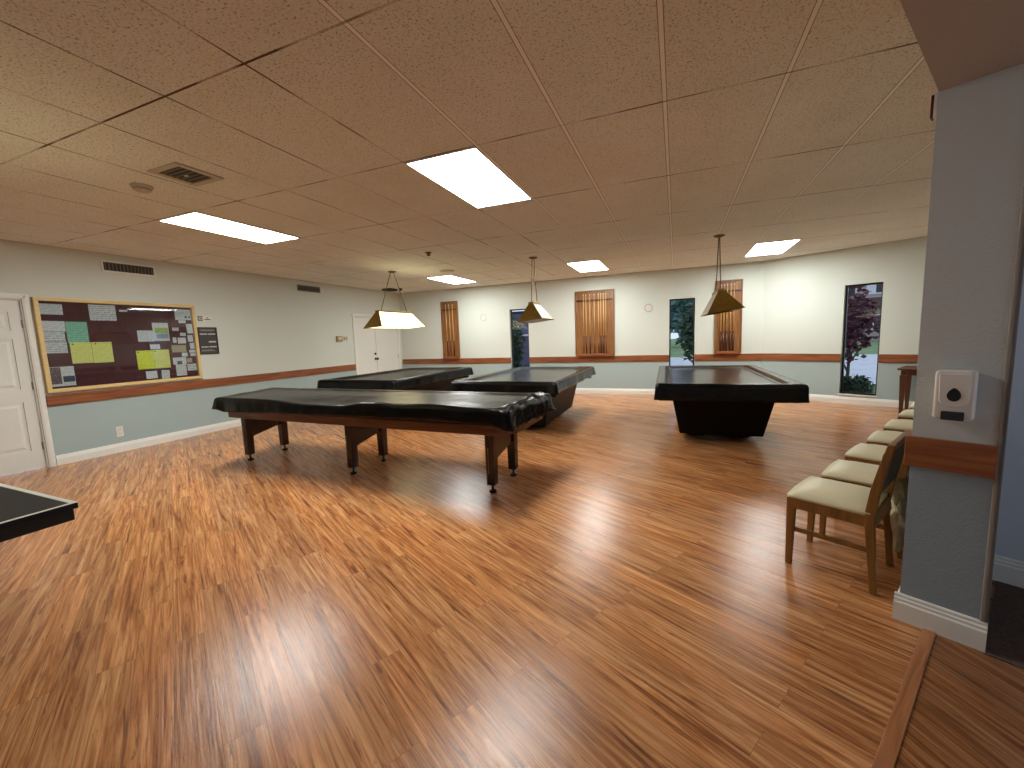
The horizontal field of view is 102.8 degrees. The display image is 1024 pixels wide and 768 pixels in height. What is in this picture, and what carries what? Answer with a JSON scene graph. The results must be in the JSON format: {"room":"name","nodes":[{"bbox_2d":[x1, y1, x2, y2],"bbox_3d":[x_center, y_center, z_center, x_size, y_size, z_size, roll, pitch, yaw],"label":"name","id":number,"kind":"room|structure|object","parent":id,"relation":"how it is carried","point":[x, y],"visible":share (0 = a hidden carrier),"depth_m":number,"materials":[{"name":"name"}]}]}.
{"room":"games hall","nodes":[
{"label":"games hall","id":0,"kind":"room"},
{"bbox_2d":[0,240,402,464],"bbox_3d":[-5.640,-0.388,5.490,0.160,2.718,13.234,1,7,22],"label":"wall","id":1,"kind":"structure","parent":0,"point":[263,324],"depth_m":6.72,"materials":[{"name":"white paint"}]},
{"bbox_2d":[0,293,56,475],"bbox_3d":[-5.979,0.038,4.534,0.208,2.112,1.044,1,7,22],"label":"door","id":2,"kind":"structure","parent":1,"relation":"in","point":[22,443],"depth_m":4.85,"materials":[{"name":"white paint"}]},
{"bbox_2d":[30,297,202,392],"bbox_3d":[-5.406,-0.572,5.780,0.055,1.170,1.785,1,7,22],"label":"bulletin board","id":3,"kind":"object","parent":1,"relation":"attached to","point":[122,333],"visible":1,"depth_m":5.67,"materials":[{"name":"red fabric"}]},
{"bbox_2d":[39,303,62,314],"bbox_3d":[-5.708,-0.926,5.056,0.002,0.130,0.210,1,7,22],"label":"notice","id":4,"kind":"object","parent":3,"relation":"attached to","point":[55,309],"visible":1,"depth_m":5.06,"materials":[{"name":"white paper"}]},
{"bbox_2d":[41,321,65,331],"bbox_3d":[-5.701,-0.718,5.079,0.002,0.130,0.210,1,7,22],"label":"notice","id":5,"kind":"object","parent":3,"relation":"attached to","point":[48,326],"visible":1,"depth_m":5.08,"materials":[{"name":"white paper"}]},
{"bbox_2d":[43,332,65,340],"bbox_3d":[-5.698,-0.591,5.089,0.002,0.115,0.190,1,7,22],"label":"notice","id":6,"kind":"object","parent":3,"relation":"attached to","point":[48,336],"visible":1,"depth_m":5.09,"materials":[{"name":"paper"}]},
{"bbox_2d":[45,341,67,353],"bbox_3d":[-5.692,-0.457,5.107,0.002,0.145,0.195,1,7,22],"label":"notice","id":7,"kind":"object","parent":3,"relation":"attached to","point":[51,347],"visible":1,"depth_m":5.11,"materials":[{"name":"paper"}]},
{"bbox_2d":[49,366,75,386],"bbox_3d":[-5.673,-0.096,5.162,0.003,0.245,0.225,1,7,22],"label":"notice","id":8,"kind":"object","parent":3,"relation":"attached to","point":[60,376],"visible":1,"depth_m":5.16,"materials":[{"name":"white paper"}]},
{"bbox_2d":[49,367,62,384],"bbox_3d":[-5.695,-0.101,5.104,0.001,0.211,0.094,1,7,22],"label":"photo","id":9,"kind":"object","parent":8,"relation":"attached to","point":[56,373],"depth_m":5.11},
{"bbox_2d":[63,376,74,381],"bbox_3d":[-5.651,-0.066,5.215,0.001,0.074,0.108,1,7,22],"label":"picture","id":10,"kind":"object","parent":8,"relation":"attached to","point":[65,378],"depth_m":5.21},
{"bbox_2d":[65,322,88,342],"bbox_3d":[-5.619,-0.668,5.284,0.002,0.270,0.205,1,7,22],"label":"notice","id":11,"kind":"object","parent":3,"relation":"attached to","point":[76,331],"visible":1,"depth_m":5.28,"materials":[{"name":"green paper"}]},
{"bbox_2d":[69,342,93,363],"bbox_3d":[-5.601,-0.406,5.322,0.008,0.270,0.207,1,7,22],"label":"notice","id":12,"kind":"object","parent":3,"relation":"attached to","point":[81,352],"visible":1,"depth_m":5.32,"materials":[{"name":"yellow paper"}]},
{"bbox_2d":[88,304,116,320],"bbox_3d":[-5.524,-0.960,5.514,0.002,0.210,0.280,1,7,22],"label":"notice","id":13,"kind":"object","parent":3,"relation":"attached to","point":[96,312],"visible":1,"depth_m":5.51,"materials":[{"name":"paper"}]},
{"bbox_2d":[91,342,113,362],"bbox_3d":[-5.522,-0.429,5.517,0.008,0.275,0.210,1,7,22],"label":"notice","id":14,"kind":"object","parent":3,"relation":"attached to","point":[102,351],"visible":1,"depth_m":5.51,"materials":[{"name":"yellow paper"}]},
{"bbox_2d":[136,350,154,369],"bbox_3d":[-5.344,-0.353,5.965,0.008,0.270,0.210,1,7,22],"label":"notice","id":15,"kind":"object","parent":3,"relation":"attached to","point":[145,359],"visible":1,"depth_m":5.96,"materials":[{"name":"yellow paper"}]},
{"bbox_2d":[137,330,154,341],"bbox_3d":[-5.344,-0.701,5.964,0.002,0.160,0.200,1,7,22],"label":"notice","id":16,"kind":"object","parent":3,"relation":"attached to","point":[143,335],"visible":1,"depth_m":5.96,"materials":[{"name":"white paper"}]},
{"bbox_2d":[146,371,157,378],"bbox_3d":[-5.322,-0.136,6.038,0.002,0.110,0.140,1,7,22],"label":"notice","id":17,"kind":"object","parent":3,"relation":"attached to","point":[149,374],"visible":1,"depth_m":6.03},
{"bbox_2d":[152,323,169,340],"bbox_3d":[-5.275,-0.783,6.140,0.003,0.270,0.205,1,7,22],"label":"notice","id":18,"kind":"object","parent":3,"relation":"attached to","point":[161,332],"visible":1,"depth_m":6.14,"materials":[{"name":"white paper"}]},
{"bbox_2d":[153,349,170,367],"bbox_3d":[-5.267,-0.380,6.155,0.008,0.275,0.200,1,7,22],"label":"notice","id":19,"kind":"object","parent":3,"relation":"attached to","point":[161,357],"visible":1,"depth_m":6.16,"materials":[{"name":"yellow paper"}]},
{"bbox_2d":[162,370,169,378],"bbox_3d":[-5.255,-0.139,6.204,0.002,0.150,0.112,1,7,22],"label":"notice","id":20,"kind":"object","parent":3,"relation":"attached to","point":[165,373],"visible":1,"depth_m":6.20,"materials":[{"name":"white paper"}]},
{"bbox_2d":[171,345,186,351],"bbox_3d":[-5.187,-0.550,6.365,0.002,0.110,0.200,1,7,22],"label":"notice","id":21,"kind":"object","parent":3,"relation":"attached to","point":[175,348],"visible":1,"depth_m":6.36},
{"bbox_2d":[173,357,186,364],"bbox_3d":[-5.182,-0.360,6.374,0.003,0.110,0.185,1,7,22],"label":"notice","id":22,"kind":"object","parent":3,"relation":"attached to","point":[179,360],"visible":1,"depth_m":6.37,"materials":[{"name":"white paper"}]},
{"bbox_2d":[176,364,186,375],"bbox_3d":[-5.176,-0.227,6.399,0.002,0.190,0.145,1,7,22],"label":"notice","id":23,"kind":"object","parent":3,"relation":"attached to","point":[181,369],"visible":1,"depth_m":6.40,"materials":[{"name":"white paper"}]},
{"bbox_2d":[174,309,190,319],"bbox_3d":[-5.164,-1.086,6.408,0.003,0.162,0.222,1,7,22],"label":"notice","id":24,"kind":"object","parent":3,"relation":"attached to","point":[180,314],"visible":1,"depth_m":6.41,"materials":[{"name":"white paper"}]},
{"bbox_2d":[186,324,192,333],"bbox_3d":[-5.130,-0.880,6.499,0.002,0.154,0.091,1,7,22],"label":"notice","id":25,"kind":"object","parent":3,"relation":"attached to","point":[188,326],"visible":1,"depth_m":6.50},
{"bbox_2d":[187,363,196,370],"bbox_3d":[-5.120,-0.271,6.540,0.002,0.110,0.135,1,7,22],"label":"notice","id":26,"kind":"object","parent":3,"relation":"attached to","point":[191,367],"visible":1,"depth_m":6.54,"materials":[{"name":"paper"}]},
{"bbox_2d":[115,426,123,436],"bbox_3d":[-5.473,0.663,5.702,0.010,0.144,0.080,1,7,22],"label":"power outlet","id":27,"kind":"object","parent":1,"relation":"attached to","point":[119,430],"visible":1,"depth_m":5.70,"materials":[{"name":"white plastic"}]},
{"bbox_2d":[100,260,155,276],"bbox_3d":[-5.416,-1.632,5.786,0.014,0.155,0.620,1,7,22],"label":"air vent","id":28,"kind":"object","parent":1,"relation":"in","point":[106,266],"visible":1,"depth_m":5.76,"materials":[{"name":"metal"}]},
{"bbox_2d":[55,419,241,465],"bbox_3d":[-5.473,0.888,5.696,0.018,0.125,13.034,1,7,22],"label":"baseboard","id":29,"kind":"structure","parent":1,"relation":"attached to","point":[72,457],"depth_m":5.91,"materials":[{"name":"white paint"}]},
{"bbox_2d":[0,239,397,293],"bbox_3d":[-5.567,-1.747,5.395,0.022,0.003,13.034,1,7,22],"label":"trim","id":30,"kind":"structure","parent":1,"relation":"attached to","point":[0,239],"depth_m":6.11,"materials":[{"name":"beige metal"}]},
{"bbox_2d":[46,364,355,406],"bbox_3d":[-5.846,0.249,4.746,0.022,0.136,11.160,1,7,22],"label":"trim","id":31,"kind":"structure","parent":1,"relation":"attached to","point":[80,397],"depth_m":6.33,"materials":[{"name":"brown wood"}]},
{"bbox_2d":[197,316,211,320],"bbox_3d":[-5.050,-1.075,6.718,0.010,0.082,0.225,1,7,22],"label":"wall sign","id":32,"kind":"object","parent":1,"relation":"attached to","point":[199,318],"visible":1,"depth_m":6.71,"materials":[{"name":"white plastic"}]},
{"bbox_2d":[197,327,219,354],"bbox_3d":[-5.030,-0.716,6.769,0.016,0.445,0.300,1,7,22],"label":"poster","id":33,"kind":"object","parent":1,"relation":"attached to","point":[207,336],"visible":1,"depth_m":6.77,"materials":[{"name":"black paper"}]},
{"bbox_2d":[297,284,319,292],"bbox_3d":[-4.280,-2.005,8.614,0.014,0.125,0.580,1,7,22],"label":"air vent","id":34,"kind":"object","parent":1,"relation":"in","point":[305,288],"visible":1,"depth_m":8.60,"materials":[{"name":"grey metal"}]},
{"bbox_2d":[352,314,401,374],"bbox_3d":[-3.503,-0.744,10.700,0.208,2.092,1.764,1,7,22],"label":"door","id":35,"kind":"structure","parent":1,"relation":"in","point":[376,350],"depth_m":10.52,"materials":[{"name":"white paint"}]},
{"bbox_2d":[0,0,937,293],"bbox_3d":[0.105,-1.748,3.046,12.500,0.120,13.304,1,7,22],"label":"ceiling","id":36,"kind":"structure","parent":0,"point":[638,133],"depth_m":2.59,"materials":[{"name":"tile"}]},
{"bbox_2d":[129,182,153,193],"bbox_3d":[-3.000,-1.581,3.314,0.150,0.048,0.150,1,7,22],"label":"smoke detector","id":37,"kind":"object","parent":36,"relation":"attached to","point":[138,187],"visible":1,"depth_m":3.28,"materials":[{"name":"beige plastic"}]},
{"bbox_2d":[147,162,223,186],"bbox_3d":[-2.484,-1.595,3.121,0.340,0.014,0.340,1,7,22],"label":"ceiling vent","id":38,"kind":"object","parent":36,"relation":"in","point":[176,171],"visible":1,"depth_m":3.11,"materials":[{"name":"beige metal"}]},
{"bbox_2d":[157,211,299,243],"bbox_3d":[-3.132,-1.745,4.632,0.602,0.010,1.211,1,7,22],"label":"recessed light","id":39,"kind":"object","parent":36,"relation":"in","point":[195,220],"visible":1,"depth_m":4.53,"materials":[{"name":"white plastic"}]},
{"bbox_2d":[363,271,424,328],"bbox_3d":[-2.247,-1.604,7.816,0.431,1.074,1.352,1,7,22],"label":"lamp","id":40,"kind":"object","parent":36,"relation":"hanging from","point":[381,319],"visible":1,"depth_m":7.66,"materials":[{"name":"gold metal"}]},
{"bbox_2d":[373,326,417,328],"bbox_3d":[-2.228,-1.093,7.874,0.396,0.025,1.316,1,7,22],"label":"diffuser","id":41,"kind":"object","parent":40,"relation":"attached to","point":[374,327],"depth_m":7.84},
{"bbox_2d":[428,275,475,283],"bbox_3d":[-1.327,-2.322,9.125,0.602,0.010,1.211,1,7,22],"label":"recessed light","id":42,"kind":"object","parent":36,"relation":"in","point":[451,279],"visible":1,"depth_m":9.07,"materials":[{"name":"white plastic"}]},
{"bbox_2d":[404,146,532,208],"bbox_3d":[-0.303,-1.719,3.498,0.602,0.010,1.211,1,7,22],"label":"recessed light","id":43,"kind":"object","parent":36,"relation":"in","point":[469,174],"visible":1,"depth_m":3.36,"materials":[{"name":"white plastic"}]},
{"bbox_2d":[518,257,554,322],"bbox_3d":[0.401,-1.595,6.938,0.440,1.084,0.732,1,7,22],"label":"lamp","id":44,"kind":"object","parent":36,"relation":"hanging from","point":[534,312],"visible":1,"depth_m":6.79,"materials":[{"name":"gold metal"}]},
{"bbox_2d":[523,318,550,322],"bbox_3d":[0.419,-1.091,6.996,0.404,0.046,0.696,1,7,22],"label":"diffuser","id":45,"kind":"object","parent":44,"relation":"attached to","point":[525,320],"depth_m":6.92,"materials":[{"name":"white"}]},
{"bbox_2d":[566,260,608,271],"bbox_3d":[1.502,-2.296,7.992,0.602,0.010,1.211,1,7,22],"label":"recessed light","id":46,"kind":"object","parent":36,"relation":"in","point":[594,265],"visible":1,"depth_m":7.92,"materials":[{"name":"white plastic"}]},
{"bbox_2d":[700,234,744,316],"bbox_3d":[2.989,-1.549,5.830,0.458,1.112,1.012,0,7,20],"label":"lamp","id":47,"kind":"object","parent":36,"relation":"hanging from","point":[721,301],"visible":1,"depth_m":5.52,"materials":[{"name":"gold metal"}]},
{"bbox_2d":[744,239,800,256],"bbox_3d":[4.331,-2.270,6.859,0.602,0.010,1.211,1,7,22],"label":"recessed light","id":48,"kind":"object","parent":36,"relation":"in","point":[777,247],"visible":1,"depth_m":6.79,"materials":[{"name":"white plastic"}]},
{"bbox_2d":[0,393,1023,767],"bbox_3d":[-0.038,1.128,2.756,12.500,0.082,14.624,1,7,22],"label":"floor","id":49,"kind":"structure","parent":0,"point":[629,597],"depth_m":2.09,"materials":[{"name":"brown wood"}]},
{"bbox_2d":[0,483,77,542],"bbox_3d":[-3.397,0.957,1.622,2.740,0.761,1.525,1,7,23],"label":"table","id":50,"kind":"object","parent":49,"relation":"on","point":[22,511],"visible":1,"depth_m":1.69,"materials":[{"name":"black"}]},
{"bbox_2d":[228,412,542,492],"bbox_3d":[-1.574,0.554,4.488,3.810,0.780,0.887,1,7,24],"label":"table","id":51,"kind":"object","parent":49,"relation":"on","point":[357,430],"visible":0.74,"depth_m":4.09,"materials":[{"name":"brown wood"}]},
{"bbox_2d":[212,387,556,431],"bbox_3d":[-1.611,0.203,4.405,4.065,0.211,1.079,1,7,22],"label":"cover","id":52,"kind":"object","parent":51,"relation":"on","point":[508,412],"visible":1,"depth_m":3.94,"materials":[{"name":"leather"}]},
{"bbox_2d":[403,376,468,390],"bbox_3d":[-2.050,0.196,7.849,1.510,0.765,2.490,1,7,22],"label":"pool table","id":53,"kind":"object","parent":49,"relation":"on","point":[442,385],"visible":0.02,"depth_m":7.82,"materials":[{"name":"black laminate"}]},
{"bbox_2d":[317,367,473,389],"bbox_3d":[-2.061,-0.133,7.808,1.619,0.175,2.663,1,7,22],"label":"cover","id":54,"kind":"object","parent":53,"relation":"on","point":[398,379],"visible":1,"depth_m":7.10,"materials":[{"name":"leather"}]},
{"bbox_2d":[531,376,591,426],"bbox_3d":[0.348,0.223,6.846,1.510,0.765,2.550,1,7,22],"label":"pool table","id":55,"kind":"object","parent":49,"relation":"on","point":[562,402],"visible":0.22,"depth_m":6.51,"materials":[{"name":"black laminate"}]},
{"bbox_2d":[448,366,595,394],"bbox_3d":[0.335,-0.108,6.804,1.636,0.169,2.743,1,7,22],"label":"cover","id":56,"kind":"object","parent":55,"relation":"on","point":[551,380],"visible":0.99,"depth_m":5.95,"materials":[{"name":"leather"}]},
{"bbox_2d":[659,368,787,437],"bbox_3d":[2.862,0.250,5.807,1.430,0.765,2.650,0,7,21],"label":"pool table","id":57,"kind":"object","parent":49,"relation":"on","point":[732,418],"visible":0.48,"depth_m":4.99,"materials":[{"name":"black laminate"}]},
{"bbox_2d":[654,365,809,402],"bbox_3d":[2.849,-0.069,5.770,1.578,0.196,2.841,1,7,22],"label":"cover","id":58,"kind":"object","parent":57,"relation":"on","point":[690,382],"visible":0.99,"depth_m":4.66,"materials":[{"name":"leather"}]},
{"bbox_2d":[785,431,909,595],"bbox_3d":[1.908,0.662,2.338,0.430,0.800,0.451,-7,8,-38],"label":"dining chair","id":59,"kind":"object","parent":49,"relation":"on","point":[864,506],"visible":0.93,"depth_m":2.24,"materials":[{"name":"fabric"}]},
{"bbox_2d":[890,478,907,552],"bbox_3d":[2.035,0.690,2.144,0.076,0.380,0.215,4,9,44],"label":"cloth bag","id":60,"kind":"object","parent":59,"relation":"hanging from","point":[899,497],"visible":0.88,"depth_m":2.11,"materials":[{"name":"beige"}]},
{"bbox_2d":[819,457,909,559],"bbox_3d":[2.340,0.611,2.650,0.430,0.800,0.451,-7,8,-39],"label":"dining chair","id":61,"kind":"object","parent":49,"relation":"on","point":[853,472],"visible":0.3,"depth_m":2.62,"materials":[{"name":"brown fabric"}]},
{"bbox_2d":[845,443,886,464],"bbox_3d":[2.814,0.550,3.031,0.430,0.800,0.451,-7,8,-37],"label":"dining chair","id":62,"kind":"object","parent":49,"relation":"on","point":[865,453],"visible":0.25,"depth_m":3.03,"materials":[{"name":"brown fabric"}]},
{"bbox_2d":[867,430,902,445],"bbox_3d":[3.307,0.488,3.417,0.430,0.800,0.451,-7,8,-39],"label":"dining chair","id":63,"kind":"object","parent":49,"relation":"on","point":[879,437],"visible":0.2,"depth_m":3.43,"materials":[{"name":"brown fabric"}]},
{"bbox_2d":[883,419,912,431],"bbox_3d":[3.824,0.423,3.823,0.430,0.800,0.451,-7,8,-38],"label":"dining chair","id":64,"kind":"object","parent":49,"relation":"on","point":[901,425],"visible":0.27,"depth_m":3.83,"materials":[{"name":"brown fabric"}]},
{"bbox_2d":[871,628,935,767],"bbox_3d":[0.249,1.323,0.571,4.212,0.007,0.046,-7,8,-38],"label":"trim","id":65,"kind":"structure","parent":49,"relation":"on","point":[887,753],"depth_m":1.49,"materials":[{"name":"brown wood"}]},
{"bbox_2d":[898,409,913,419],"bbox_3d":[4.377,0.353,4.263,0.430,0.800,0.451,-7,8,-37],"label":"dining chair","id":66,"kind":"object","parent":49,"relation":"on","point":[906,414],"visible":0.15,"depth_m":4.29,"materials":[{"name":"brown fabric"}]},
{"bbox_2d":[897,366,916,412],"bbox_3d":[6.398,0.104,6.222,0.580,0.705,0.730,-7,8,-38],"label":"side table","id":67,"kind":"object","parent":49,"relation":"on","point":[905,379],"visible":0.39,"depth_m":6.31,"materials":[{"name":"brown wood"}]},
{"bbox_2d":[985,581,1023,668],"bbox_3d":[2.778,1.145,1.321,0.775,0.006,1.600,-7,8,-38],"label":"floor mat","id":68,"kind":"object","parent":49,"relation":"on","point":[1005,638],"visible":1,"depth_m":1.85,"materials":[{"name":"rubber"}]},
{"bbox_2d":[399,261,764,388],"bbox_3d":[0.951,-1.143,10.014,9.020,2.718,0.160,1,7,22],"label":"wall","id":69,"kind":"structure","parent":0,"point":[638,331],"depth_m":9.56,"materials":[{"name":"white paint"}]},
{"bbox_2d":[440,301,460,358],"bbox_3d":[-1.650,-1.433,10.883,0.500,1.515,0.095,1,7,22],"label":"cue rack","id":70,"kind":"object","parent":69,"relation":"attached to","point":[453,305],"visible":1,"depth_m":10.90,"materials":[{"name":"brown wood"}]},
{"bbox_2d":[510,309,529,367],"bbox_3d":[0.216,-0.908,10.308,0.524,1.942,0.147,1,7,22],"label":"window","id":71,"kind":"structure","parent":69,"relation":"in","point":[513,309],"depth_m":10.39,"materials":[{"name":"brown metal"}]},
{"bbox_2d":[401,261,760,293],"bbox_3d":[0.924,-2.480,9.754,8.820,0.003,0.022,1,7,22],"label":"trim","id":72,"kind":"structure","parent":69,"relation":"attached to","point":[758,261],"depth_m":9.34,"materials":[{"name":"beige metal"}]},
{"bbox_2d":[403,353,760,363],"bbox_3d":[0.996,-0.594,9.967,8.828,0.136,0.022,1,7,22],"label":"trim","id":73,"kind":"structure","parent":69,"relation":"attached to","point":[754,356],"depth_m":9.59,"materials":[{"name":"brown wood"}]},
{"bbox_2d":[575,289,614,356],"bbox_3d":[1.905,-1.400,9.459,0.900,1.515,0.095,1,7,22],"label":"cue rack","id":74,"kind":"object","parent":69,"relation":"attached to","point":[579,295],"visible":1,"depth_m":9.47,"materials":[{"name":"brown wood"}]},
{"bbox_2d":[583,298,584,353],"bbox_3d":[1.672,-1.381,9.535,0.031,1.392,0.031,1,7,22],"label":"pool cue","id":75,"kind":"object","parent":74,"relation":"on","point":[583,298],"visible":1,"depth_m":9.54,"materials":[{"name":"brown wood"}]},
{"bbox_2d":[576,353,613,356],"bbox_3d":[1.928,-0.679,9.531,0.860,0.065,0.073,1,7,22],"label":"shelf","id":76,"kind":"object","parent":74,"relation":"attached to","point":[577,354],"depth_m":9.52,"materials":[{"name":"brown wood"}]},
{"bbox_2d":[598,296,599,352],"bbox_3d":[1.992,-1.378,9.407,0.031,1.392,0.031,1,7,22],"label":"pool cue","id":77,"kind":"object","parent":74,"relation":"on","point":[598,296],"visible":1,"depth_m":9.40,"materials":[{"name":"brown wood"}]},
{"bbox_2d":[603,293,604,352],"bbox_3d":[2.099,-1.377,9.364,0.031,1.392,0.031,1,7,22],"label":"pool cue","id":78,"kind":"object","parent":74,"relation":"on","point":[603,293],"visible":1,"depth_m":9.36,"materials":[{"name":"brown wood"}]},
{"bbox_2d":[575,388,654,394],"bbox_3d":[1.021,0.155,10.056,8.820,0.125,0.018,1,7,22],"label":"baseboard","id":79,"kind":"structure","parent":69,"relation":"attached to","point":[578,390],"depth_m":9.51,"materials":[{"name":"white paint"}]},
{"bbox_2d":[644,304,652,311],"bbox_3d":[3.014,-1.680,9.018,0.174,0.174,0.020,1,7,22],"label":"wall plate","id":80,"kind":"object","parent":69,"relation":"attached to","point":[648,307],"visible":1,"depth_m":9.01,"materials":[{"name":"white plastic"}]},
{"bbox_2d":[669,298,694,365],"bbox_3d":[3.702,-0.876,8.912,0.534,1.942,0.147,1,7,22],"label":"window","id":81,"kind":"structure","parent":69,"relation":"in","point":[685,298],"depth_m":8.89,"materials":[{"name":"brown metal"}]},
{"bbox_2d":[714,279,742,353],"bbox_3d":[4.468,-1.376,8.433,0.500,1.515,0.095,1,7,22],"label":"cue rack","id":82,"kind":"object","parent":69,"relation":"attached to","point":[738,282],"visible":0.7,"depth_m":8.44,"materials":[{"name":"brown wood"}]},
{"bbox_2d":[725,284,727,350],"bbox_3d":[4.434,-1.355,8.429,0.031,1.392,0.031,1,7,22],"label":"pool cue","id":83,"kind":"object","parent":82,"relation":"on","point":[727,284],"visible":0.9,"depth_m":8.45,"materials":[{"name":"brown wood"}]},
{"bbox_2d":[715,351,739,353],"bbox_3d":[4.490,-0.655,8.505,0.460,0.065,0.073,1,7,22],"label":"shelf","id":84,"kind":"object","parent":82,"relation":"attached to","point":[716,352],"depth_m":8.47,"materials":[{"name":"brown wood"}]},
{"bbox_2d":[729,284,731,350],"bbox_3d":[4.494,-1.355,8.405,0.031,1.392,0.031,1,7,22],"label":"pool cue","id":85,"kind":"object","parent":82,"relation":"on","point":[731,284],"visible":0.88,"depth_m":8.44,"materials":[{"name":"brown wood"}]},
{"bbox_2d":[732,283,734,350],"bbox_3d":[4.550,-1.354,8.383,0.031,1.392,0.031,1,7,22],"label":"pool cue","id":86,"kind":"object","parent":82,"relation":"on","point":[734,283],"visible":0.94,"depth_m":8.40,"materials":[{"name":"brown wood"}]},
{"bbox_2d":[670,339,878,391],"bbox_3d":[15.603,-3.393,38.879,120.000,0.200,96.000,1,7,22],"label":"lawn","id":87,"kind":"structure","parent":0,"point":[676,350],"depth_m":27.70,"materials":[{"name":"green plant"}]},
{"bbox_2d":[512,314,526,366],"bbox_3d":[0.082,-0.911,11.686,0.700,2.144,0.632,-1,7,6],"label":"tree","id":88,"kind":"object","parent":87,"relation":"on","point":[517,344],"visible":0.58,"depth_m":11.56,"materials":[{"name":"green plant"}]},
{"bbox_2d":[512,311,529,366],"bbox_3d":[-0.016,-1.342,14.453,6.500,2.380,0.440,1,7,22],"label":"house","id":89,"kind":"structure","parent":87,"relation":"on","point":[524,326],"depth_m":14.16,"materials":[{"name":"blue"}]},
{"bbox_2d":[671,299,693,339],"bbox_3d":[16.540,-6.697,38.019,5.597,6.489,5.698,-6,8,-30],"label":"tree","id":90,"kind":"object","parent":87,"relation":"on","point":[677,306],"visible":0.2,"depth_m":37.16,"materials":[{"name":"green plant"}]},
{"bbox_2d":[675,301,693,362],"bbox_3d":[5.073,-1.104,11.055,1.258,2.312,1.249,1,7,22],"label":"tree","id":91,"kind":"object","parent":87,"relation":"on","point":[686,330],"visible":0.25,"depth_m":11.00,"materials":[{"name":"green plant"}]},
{"bbox_2d":[843,374,875,392],"bbox_3d":[6.439,0.098,7.675,0.773,0.603,0.608,1,7,22],"label":"shrub","id":92,"kind":"object","parent":87,"relation":"on","point":[861,384],"visible":0.63,"depth_m":7.55,"materials":[{"name":"green plant"}]},
{"bbox_2d":[844,285,879,376],"bbox_3d":[7.325,-1.016,8.827,1.050,2.480,0.926,1,7,22],"label":"tree","id":93,"kind":"object","parent":87,"relation":"on","point":[855,315],"visible":0.69,"depth_m":8.62,"materials":[{"name":"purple plant"}]},
{"bbox_2d":[847,284,881,340],"bbox_3d":[35.352,-8.796,39.329,16.600,9.000,10.600,3,8,40],"label":"house","id":94,"kind":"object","parent":87,"relation":"on","point":[875,295],"visible":0.06,"depth_m":36.87,"materials":[{"name":"grey"}]},
{"bbox_2d":[761,236,926,400],"bbox_3d":[6.111,-0.998,7.090,0.160,2.718,3.240,-7,8,-38],"label":"wall","id":95,"kind":"structure","parent":0,"point":[804,296],"depth_m":7.35,"materials":[{"name":"white paint"}]},
{"bbox_2d":[761,353,917,362],"bbox_3d":[6.034,-0.455,7.129,0.024,0.136,3.084,-7,8,-38],"label":"trim","id":96,"kind":"structure","parent":95,"relation":"attached to","point":[893,358],"depth_m":7.48,"materials":[{"name":"brown wood"}]},
{"bbox_2d":[767,236,925,260],"bbox_3d":[5.966,-2.340,6.912,0.024,0.003,3.080,-7,8,-38],"label":"trim","id":97,"kind":"structure","parent":95,"relation":"attached to","point":[924,236],"depth_m":7.03,"materials":[{"name":"beige metal"}]},
{"bbox_2d":[838,282,882,396],"bbox_3d":[6.082,-0.758,7.120,0.147,1.942,0.534,-7,8,-38],"label":"window","id":98,"kind":"structure","parent":95,"relation":"in","point":[847,286],"depth_m":7.24,"materials":[{"name":"brown metal"}]},
{"bbox_2d":[809,394,914,408],"bbox_3d":[6.064,0.296,7.214,0.018,0.125,3.080,-7,8,-38],"label":"baseboard","id":99,"kind":"structure","parent":95,"relation":"attached to","point":[812,397],"depth_m":7.19,"materials":[{"name":"white paint"}]},
{"bbox_2d":[900,0,1023,618],"bbox_3d":[1.636,-0.200,1.512,13.840,2.718,0.254,-7,8,-38],"label":"wall","id":100,"kind":"structure","parent":0,"point":[972,50],"depth_m":1.66,"materials":[{"name":"grey paint"}]},
{"bbox_2d":[930,92,937,120],"bbox_3d":[1.771,-1.157,1.711,0.056,0.095,0.020,-7,8,-38],"label":"fire alarm","id":101,"kind":"object","parent":100,"relation":"in","point":[933,111],"depth_m":1.70,"materials":[{"name":"white plastic"}]},
{"bbox_2d":[892,591,987,652],"bbox_3d":[1.906,1.058,1.832,0.020,0.128,0.290,-7,8,-38],"label":"baseboard","id":102,"kind":"structure","parent":100,"relation":"attached to","point":[966,630],"depth_m":1.82,"materials":[{"name":"white paint"}]},
{"bbox_2d":[903,430,998,478],"bbox_3d":[4.455,-0.015,3.770,6.608,0.136,0.273,-7,8,-38],"label":"trim","id":103,"kind":"structure","parent":100,"relation":"attached to","point":[965,458],"depth_m":1.74,"materials":[{"name":"brown wood"}]},
{"bbox_2d":[932,369,978,420],"bbox_3d":[1.840,0.045,1.697,0.090,0.205,0.118,-7,8,-38],"label":"soap dispenser","id":104,"kind":"object","parent":100,"relation":"attached to","point":[955,391],"visible":1,"depth_m":1.67,"materials":[{"name":"white plastic"}]},
{"bbox_2d":[979,182,1023,622],"bbox_3d":[1.964,-0.092,1.611,0.046,2.202,0.022,-7,8,-38],"label":"trim","id":105,"kind":"structure","parent":100,"relation":"attached to","point":[1019,263],"depth_m":1.62,"materials":[{"name":"grey"}]},
{"bbox_2d":[995,274,1023,561],"bbox_3d":[3.287,-0.035,1.252,0.120,2.330,2.218,-7,8,-38],"label":"wall","id":106,"kind":"structure","parent":0,"point":[1010,529],"depth_m":2.11,"materials":[{"name":"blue paint"}]},
{"bbox_2d":[992,555,1023,587],"bbox_3d":[3.241,1.056,1.372,0.018,0.140,2.118,-7,8,-38],"label":"baseboard","id":107,"kind":"structure","parent":106,"relation":"attached to","point":[1006,570],"depth_m":2.15,"materials":[{"name":"white paint"}]},
{"label":"outside","id":108,"kind":"structure","parent":0,"visible":0},
{"bbox_2d":[670,354,877,384],"bbox_3d":[23.889,-0.507,9.874,43.000,0.030,16.000,1,7,22],"label":"path","id":109,"kind":"structure","parent":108,"point":[867,366],"depth_m":15.30,"materials":[{"name":"concrete"}]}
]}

